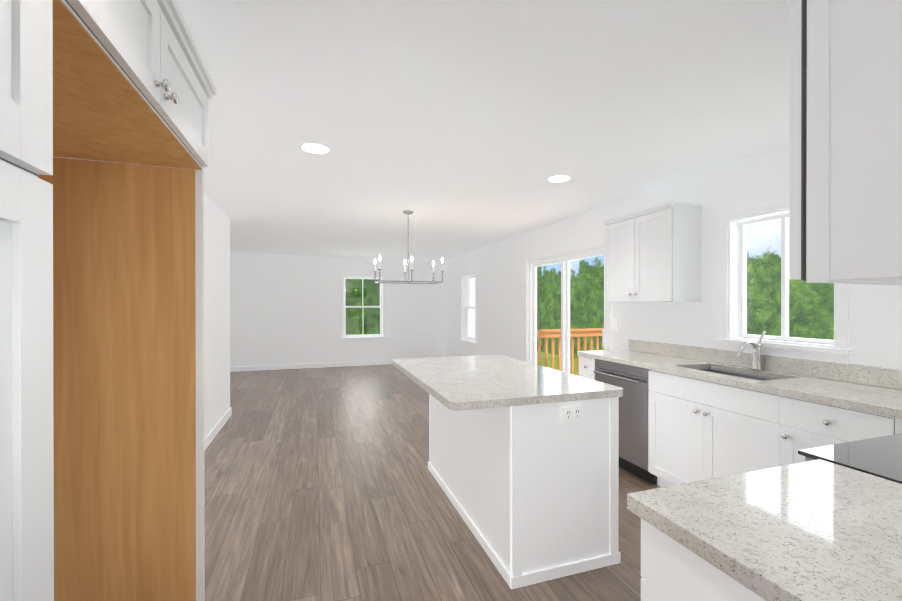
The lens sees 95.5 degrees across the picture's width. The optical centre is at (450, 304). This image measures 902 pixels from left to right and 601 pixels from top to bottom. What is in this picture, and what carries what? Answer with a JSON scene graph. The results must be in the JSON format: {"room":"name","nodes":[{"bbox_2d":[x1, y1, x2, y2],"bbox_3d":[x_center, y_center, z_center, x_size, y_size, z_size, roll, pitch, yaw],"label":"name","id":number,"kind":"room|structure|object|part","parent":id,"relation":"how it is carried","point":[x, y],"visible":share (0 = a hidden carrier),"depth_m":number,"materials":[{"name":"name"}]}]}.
{"room":"kitchen","nodes":[
{"label":"kitchen","id":0,"kind":"room"},
{"bbox_2d":[204,194,229,438],"bbox_3d":[-1.633,0.166,1.551,0.120,2.440,7.460,0,0,-18],"label":"wall","id":1,"kind":"structure","parent":0,"point":[216,313],"depth_m":4.38,"materials":[{"name":"paint"}]},
{"bbox_2d":[72,0,215,175],"bbox_3d":[-1.051,-0.648,0.984,0.625,0.294,0.972,0,0,-18],"label":"upper cabinet","id":2,"kind":"object","parent":1,"relation":"attached to","point":[103,133],"depth_m":1.08,"materials":[{"name":"white paint"}]},
{"bbox_2d":[204,407,231,450],"bbox_3d":[-2.125,1.332,3.247,0.014,0.100,3.964,0,0,-18],"label":"baseboard","id":3,"kind":"structure","parent":1,"relation":"attached to","point":[212,434],"depth_m":4.38,"materials":[{"name":"white paint"}]},
{"bbox_2d":[230,253,444,366],"bbox_3d":[-3.842,0.149,8.688,7.735,2.440,0.160,0,0,-18],"label":"wall","id":4,"kind":"structure","parent":0,"point":[279,303],"depth_m":8.91,"materials":[{"name":"paint"}]},
{"bbox_2d":[230,360,391,371],"bbox_3d":[-3.719,1.319,8.639,7.535,0.100,0.017,0,0,-18],"label":"baseboard","id":5,"kind":"structure","parent":4,"relation":"attached to","point":[382,362],"depth_m":8.85,"materials":[{"name":"white paint"}]},
{"bbox_2d":[344,277,381,336],"bbox_3d":[-2.006,0.042,9.340,0.852,1.342,0.070,0,0,-18],"label":"window","id":6,"kind":"structure","parent":4,"relation":"in","point":[367,307],"depth_m":9.33,"materials":[{"name":"white paint"}]},
{"bbox_2d":[204,364,660,600],"bbox_3d":[-1.982,1.442,3.345,7.895,0.120,11.480,0,0,-18],"label":"floor","id":7,"kind":"structure","parent":0,"point":[321,484],"depth_m":2.79,"materials":[{"name":"brown wood"}]},
{"bbox_2d":[0,0,75,600],"bbox_3d":[-0.799,0.298,0.227,0.625,2.182,0.636,0,0,-18],"label":"tall cabinet","id":8,"kind":"object","parent":7,"relation":"on","point":[38,309],"depth_m":0.58,"materials":[{"name":"white paint"}]},
{"bbox_3d":[-1.061,0.445,0.984,0.606,1.884,0.972,0,0,-18],"label":"fridge panel","id":9,"kind":"part","parent":8,"relation":"part of","materials":[{"name":"brown wood"}]},
{"bbox_2d":[427,391,620,588],"bbox_3d":[0.375,0.935,2.838,0.688,0.896,1.553,0,0,-18],"label":"kitchen island","id":10,"kind":"object","parent":7,"relation":"on","point":[525,477],"depth_m":2.14,"materials":[{"name":"white paint"}]},
{"bbox_2d":[392,355,622,410],"bbox_3d":[0.223,0.467,2.784,0.985,0.040,1.580,0,0,-18],"label":"island countertop","id":11,"kind":"structure","parent":10,"relation":"on","point":[477,382],"depth_m":2.34,"materials":[{"name":"beige stone"}]},
{"bbox_2d":[562,406,582,421],"bbox_3d":[0.622,0.558,2.096,0.120,0.070,0.009,0,0,-18],"label":"outlet","id":12,"kind":"object","parent":10,"relation":"attached to","point":[572,413],"visible":1,"depth_m":2.09,"materials":[{"name":"white plastic"}]},
{"bbox_2d":[593,359,654,483],"bbox_3d":[1.622,0.934,3.493,0.581,0.888,0.614,0,0,-18],"label":"dishwasher","id":13,"kind":"object","parent":7,"relation":"on","point":[632,381],"visible":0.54,"depth_m":3.28,"materials":[{"name":"silver metal"}]},
{"bbox_2d":[641,523,762,600],"bbox_3d":[0.865,0.940,0.805,0.667,0.895,0.603,0,0,-18],"label":"base cabinet","id":14,"kind":"object","parent":7,"relation":"on","point":[668,573],"depth_m":0.88,"materials":[{"name":"white paint"}]},
{"bbox_2d":[627,459,901,600],"bbox_3d":[0.849,0.472,0.804,0.698,0.039,0.613,0,0,-18],"label":"countertop","id":15,"kind":"structure","parent":14,"relation":"on","point":[819,529],"depth_m":0.84,"materials":[{"name":"beige stone"}]},
{"bbox_2d":[798,433,901,483],"bbox_3d":[1.529,0.858,1.078,0.758,1.059,0.698,0,0,-18],"label":"range","id":16,"kind":"object","parent":7,"relation":"on","point":[880,457],"visible":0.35,"depth_m":1.23,"materials":[{"name":"silver metal"}]},
{"bbox_2d":[865,411,901,438],"bbox_3d":[2.285,0.938,1.632,0.553,0.895,0.670,0,0,-18],"label":"base cabinet","id":17,"kind":"object","parent":7,"relation":"on","point":[875,425],"depth_m":1.84,"materials":[{"name":"white paint"}]},
{"bbox_2d":[577,349,901,418],"bbox_3d":[1.879,0.467,2.828,0.568,0.039,2.530,0,0,-18],"label":"countertop","id":18,"kind":"structure","parent":17,"relation":"on","point":[855,396],"depth_m":2.31,"materials":[{"name":"beige stone"}]},
{"bbox_2d":[697,368,775,380],"bbox_3d":[1.915,0.592,2.788,0.400,0.201,0.670,0,0,-18],"label":"sink basin","id":19,"kind":"object","parent":18,"relation":"in","point":[738,374],"visible":0.08,"depth_m":2.94,"materials":[{"name":"silver metal"}]},
{"bbox_2d":[737,331,765,369],"bbox_3d":[2.042,0.313,2.801,0.219,0.265,0.070,0,0,-18],"label":"faucet","id":20,"kind":"object","parent":18,"relation":"on","point":[757,361],"visible":1,"depth_m":2.81,"materials":[{"name":"silver metal"}]},
{"bbox_2d":[175,0,789,259],"bbox_3d":[-1.982,-1.118,3.339,7.895,0.120,11.480,0,0,-18],"label":"ceiling","id":21,"kind":"structure","parent":0,"point":[458,127],"depth_m":2.21,"materials":[{"name":"paint"}]},
{"bbox_2d":[300,142,330,153],"bbox_3d":[-0.911,-1.053,2.757,0.196,0.006,0.196,0,0,-18],"label":"recessed light","id":22,"kind":"object","parent":21,"relation":"in","point":[315,147],"visible":1,"depth_m":2.75,"materials":[{"name":"white paint"}]},
{"bbox_2d":[374,210,443,283],"bbox_3d":[-0.487,-0.655,4.669,0.748,0.812,0.408,0,0,-18],"label":"chandelier","id":23,"kind":"object","parent":21,"relation":"hanging from","point":[408,212],"visible":1,"depth_m":4.65,"materials":[{"name":"silver metal"}]},
{"bbox_2d":[547,175,570,182],"bbox_3d":[0.905,-1.055,3.429,0.196,0.006,0.196,0,0,-18],"label":"recessed light","id":24,"kind":"object","parent":21,"relation":"in","point":[558,178],"visible":0.98,"depth_m":3.43,"materials":[{"name":"white paint"}]},
{"bbox_2d":[445,144,901,369],"bbox_3d":[1.689,0.159,4.561,0.160,2.440,11.480,0,0,-18],"label":"wall","id":25,"kind":"structure","parent":0,"point":[875,333],"depth_m":3.62,"materials":[{"name":"paint"}]},
{"bbox_2d":[466,275,474,339],"bbox_3d":[0.472,0.055,8.351,0.070,1.322,0.772,0,0,-18],"label":"living room window","id":26,"kind":"structure","parent":25,"relation":"in","point":[468,296],"depth_m":8.68,"materials":[{"name":"white paint"}]},
{"bbox_2d":[529,247,606,372],"bbox_3d":[1.448,0.373,5.209,0.108,2.003,1.712,0,0,-18],"label":"sliding patio door","id":27,"kind":"structure","parent":25,"relation":"in","point":[564,261],"depth_m":5.20,"materials":[{"name":"white paint"}]},
{"bbox_2d":[343,208,834,361],"bbox_3d":[-0.009,0.366,5.834,2.460,2.020,7.875,0,0,-18],"label":"liner","id":28,"kind":"object","parent":25,"relation":"attached to","point":[733,272],"visible":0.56,"depth_m":3.10,"materials":[{"name":"white paint"}]},
{"bbox_2d":[339,198,853,363],"bbox_3d":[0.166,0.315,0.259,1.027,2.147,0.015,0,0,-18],"label":"window frames","id":29,"kind":"structure","parent":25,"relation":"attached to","point":[841,352],"depth_m":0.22,"materials":[{"name":"white paint"}]},
{"bbox_2d":[611,319,615,330],"bbox_3d":[1.693,0.209,4.273,0.014,0.114,0.070,0,0,-18],"label":"light switch","id":30,"kind":"object","parent":25,"relation":"attached to","point":[613,324],"visible":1,"depth_m":4.27,"materials":[{"name":"white plastic"}]},
{"bbox_2d":[603,201,702,301],"bbox_3d":[1.734,-0.415,3.619,0.344,0.782,0.799,0,0,-18],"label":"upper cabinet","id":31,"kind":"object","parent":25,"relation":"attached to","point":[653,254],"visible":1,"depth_m":3.36,"materials":[{"name":"white paint"}]},
{"bbox_2d":[629,339,901,390],"bbox_3d":[2.149,0.395,2.881,0.022,0.105,2.461,0,0,-18],"label":"backsplash","id":32,"kind":"structure","parent":25,"relation":"attached to","point":[848,373],"depth_m":2.67,"materials":[{"name":"beige stone"}]},
{"bbox_2d":[740,213,833,343],"bbox_3d":[2.312,-0.190,2.810,0.040,0.867,0.647,0,0,-18],"label":"window","id":33,"kind":"structure","parent":25,"relation":"in","point":[784,284],"depth_m":2.86,"materials":[{"name":"white paint"}]},
{"bbox_3d":[0.902,0.169,0.391,3.962,2.440,0.200,0,0,-18],"label":"wall","id":34,"kind":"structure","parent":0,"visible":0},
{"bbox_2d":[789,0,901,284],"bbox_3d":[1.651,-0.451,0.915,2.205,0.828,0.321,0,0,-18],"label":"upper cabinet","id":35,"kind":"object","parent":34,"relation":"attached to","point":[845,182],"visible":1,"depth_m":0.62,"materials":[{"name":"white paint"}]},
{"label":"outside","id":36,"kind":"structure","parent":0,"visible":0},
{"bbox_2d":[537,352,576,374],"bbox_3d":[2.611,2.913,11.260,40.000,0.100,44.000,0,0,-18],"label":"ground","id":37,"kind":"structure","parent":36,"point":[555,361],"depth_m":20.22,"materials":[{"name":"green plant"}]},
{"bbox_2d":[537,327,603,375],"bbox_3d":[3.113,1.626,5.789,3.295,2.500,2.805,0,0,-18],"label":"deck railing","id":38,"kind":"object","parent":37,"relation":"on","point":[593,331],"depth_m":6.81,"materials":[{"name":"brown wood"}]},
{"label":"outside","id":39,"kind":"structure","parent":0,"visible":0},
{"bbox_2d":[345,266,540,351],"bbox_3d":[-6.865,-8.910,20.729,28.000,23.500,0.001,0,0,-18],"label":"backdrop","id":40,"kind":"structure","parent":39,"point":[368,292],"depth_m":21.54,"materials":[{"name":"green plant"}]},
{"bbox_2d":[469,275,474,337],"bbox_3d":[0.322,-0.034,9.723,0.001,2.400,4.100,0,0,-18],"label":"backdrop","id":41,"kind":"structure","parent":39,"point":[472,296],"depth_m":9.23,"materials":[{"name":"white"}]},
{"bbox_2d":[541,213,833,358],"bbox_3d":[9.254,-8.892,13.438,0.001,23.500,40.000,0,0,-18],"label":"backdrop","id":42,"kind":"structure","parent":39,"point":[589,269],"depth_m":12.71,"materials":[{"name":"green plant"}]}
]}

